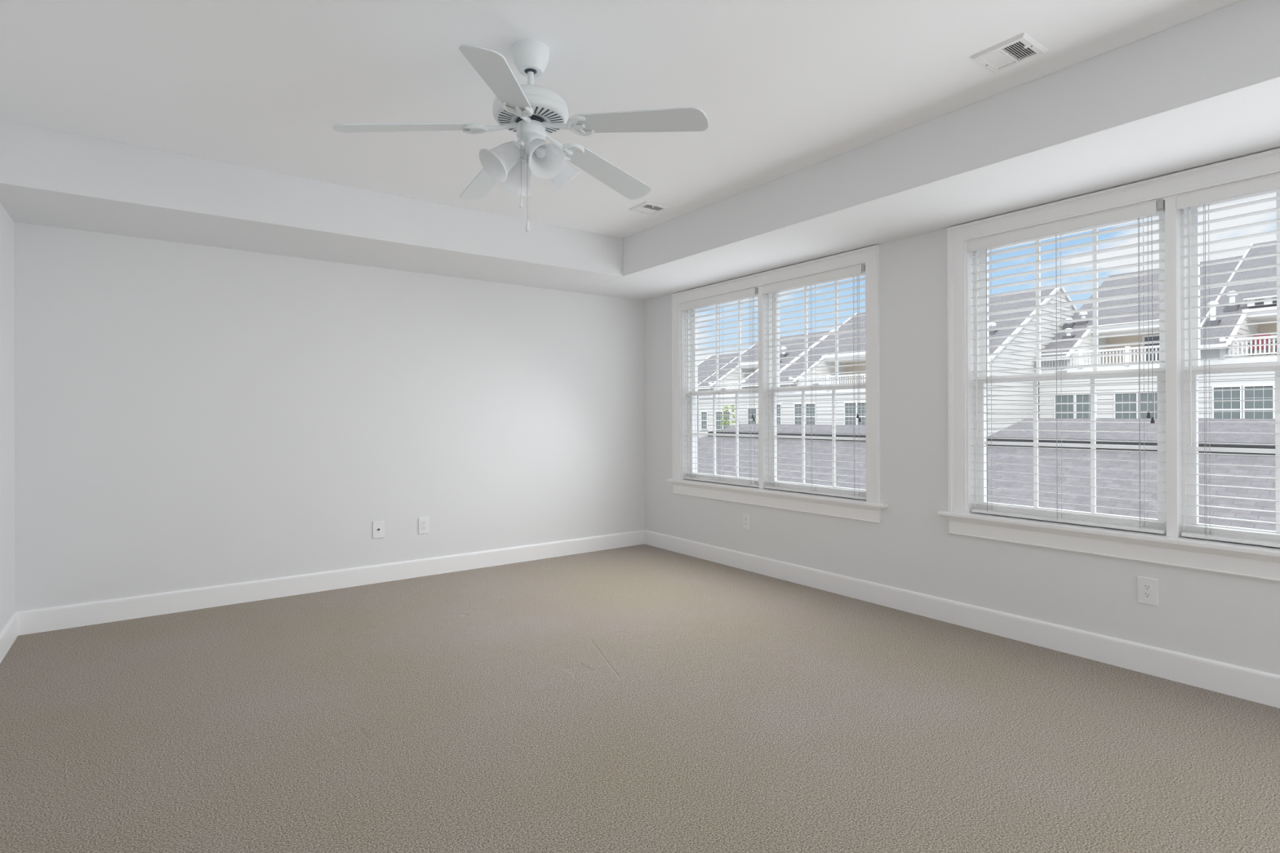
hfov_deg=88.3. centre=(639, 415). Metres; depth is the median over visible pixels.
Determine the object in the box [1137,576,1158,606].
wall outlet
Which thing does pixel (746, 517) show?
wall outlet
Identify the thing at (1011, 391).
townhouse
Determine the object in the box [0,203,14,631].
wall
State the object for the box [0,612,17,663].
baseboard
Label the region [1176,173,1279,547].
window blind
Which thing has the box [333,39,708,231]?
ceiling fan
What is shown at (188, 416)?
wall
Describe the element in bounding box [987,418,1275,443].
roof
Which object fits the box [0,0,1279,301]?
ceiling
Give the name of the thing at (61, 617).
baseboard
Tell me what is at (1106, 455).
roof
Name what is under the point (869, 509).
window
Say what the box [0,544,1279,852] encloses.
floor
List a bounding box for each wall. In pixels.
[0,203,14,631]
[13,222,644,612]
[644,172,1279,675]
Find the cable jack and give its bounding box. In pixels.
[373,520,384,538]
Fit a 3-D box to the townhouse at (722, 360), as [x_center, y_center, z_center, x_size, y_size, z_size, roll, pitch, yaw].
[6.314,0.091,49.359,9.250,9.444,3.450,0,0,-36]
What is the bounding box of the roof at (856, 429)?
[697,423,866,439]
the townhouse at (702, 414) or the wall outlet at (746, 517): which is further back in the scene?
the townhouse at (702, 414)
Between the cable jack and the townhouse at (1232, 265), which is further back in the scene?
the townhouse at (1232, 265)
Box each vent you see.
[628,200,670,214]
[707,431,1275,454]
[969,32,1048,72]
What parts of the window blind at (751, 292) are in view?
lift cord, ladder cord, lift cord, ladder cord, rail, lift cord, pull cord, ladder cord, pull cord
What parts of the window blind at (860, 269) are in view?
lift cord, ladder cord, lift cord, ladder cord, rail, lift cord, ladder cord, pull cord, pull cord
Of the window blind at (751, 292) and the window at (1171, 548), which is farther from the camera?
the window blind at (751, 292)
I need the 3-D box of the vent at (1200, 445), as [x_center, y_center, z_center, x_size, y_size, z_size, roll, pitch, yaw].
[8.066,0.364,5.912,0.300,0.120,21.800,0,0,-36]
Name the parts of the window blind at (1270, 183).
lift cord, ladder cord, rail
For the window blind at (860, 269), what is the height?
1.642 m
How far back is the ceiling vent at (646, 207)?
4.63 m
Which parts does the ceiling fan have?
fan blade, fan blade, fan blade, lamp shade, lamp shade, light arm, pull chain, chain pull, light arm, chain pull, light arm, bulb, lamp shade, lamp shade, fan blade, fan blade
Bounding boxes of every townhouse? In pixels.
[697,329,833,437]
[697,352,742,438]
[776,311,866,425]
[986,287,1076,436]
[1035,255,1243,418]
[1198,240,1276,418]
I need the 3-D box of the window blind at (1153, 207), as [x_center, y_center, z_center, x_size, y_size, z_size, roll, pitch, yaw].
[2.292,-0.235,3.611,0.074,1.642,0.958,0,0,-36]
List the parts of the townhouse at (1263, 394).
pane, cheek trim, railing, pane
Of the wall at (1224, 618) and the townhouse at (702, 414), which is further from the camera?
the townhouse at (702, 414)
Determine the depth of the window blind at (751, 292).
5.78 m
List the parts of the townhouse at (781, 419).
pane, pane, cheek trim, pane, railing, pane, pane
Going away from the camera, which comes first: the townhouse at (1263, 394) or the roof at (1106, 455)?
the roof at (1106, 455)
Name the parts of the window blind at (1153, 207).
lift cord, ladder cord, lift cord, ladder cord, rail, lift cord, ladder cord, pull cord, pull cord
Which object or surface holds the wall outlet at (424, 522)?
attached to the wall at (188, 416)
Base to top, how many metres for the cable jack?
0.132 m
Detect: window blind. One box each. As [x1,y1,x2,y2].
[681,287,759,487]
[761,263,866,499]
[967,198,1166,533]
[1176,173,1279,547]
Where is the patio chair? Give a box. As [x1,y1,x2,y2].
[1248,333,1272,355]
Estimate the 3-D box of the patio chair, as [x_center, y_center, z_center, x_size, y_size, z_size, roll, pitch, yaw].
[25.834,-2.894,27.443,0.692,1.014,0.660,0,0,-36]
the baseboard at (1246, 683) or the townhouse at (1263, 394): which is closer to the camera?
the baseboard at (1246, 683)
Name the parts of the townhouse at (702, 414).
pane, pane, cheek trim, pane, railing, cheek trim, pane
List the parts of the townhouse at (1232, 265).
pane, cheek trim, pane, railing, pane, pane, sliding door, pane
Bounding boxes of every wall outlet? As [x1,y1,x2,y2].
[418,516,429,533]
[742,513,750,529]
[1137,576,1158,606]
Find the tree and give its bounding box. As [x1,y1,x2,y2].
[720,404,739,427]
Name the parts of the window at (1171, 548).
sash, sash, sash, sash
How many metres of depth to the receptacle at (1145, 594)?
3.25 m
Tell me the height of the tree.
5.548 m
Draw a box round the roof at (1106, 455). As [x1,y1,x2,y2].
[697,431,1275,530]
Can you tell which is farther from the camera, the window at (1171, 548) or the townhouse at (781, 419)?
the townhouse at (781, 419)
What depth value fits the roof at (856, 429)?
22.17 m
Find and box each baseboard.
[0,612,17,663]
[16,529,644,635]
[644,529,1279,708]
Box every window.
[666,244,887,523]
[937,147,1279,582]
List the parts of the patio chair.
seat, backrest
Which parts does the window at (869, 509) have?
sash, sash, sash, sash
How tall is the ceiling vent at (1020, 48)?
0.021 m
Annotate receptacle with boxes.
[1142,584,1151,590]
[1142,591,1151,598]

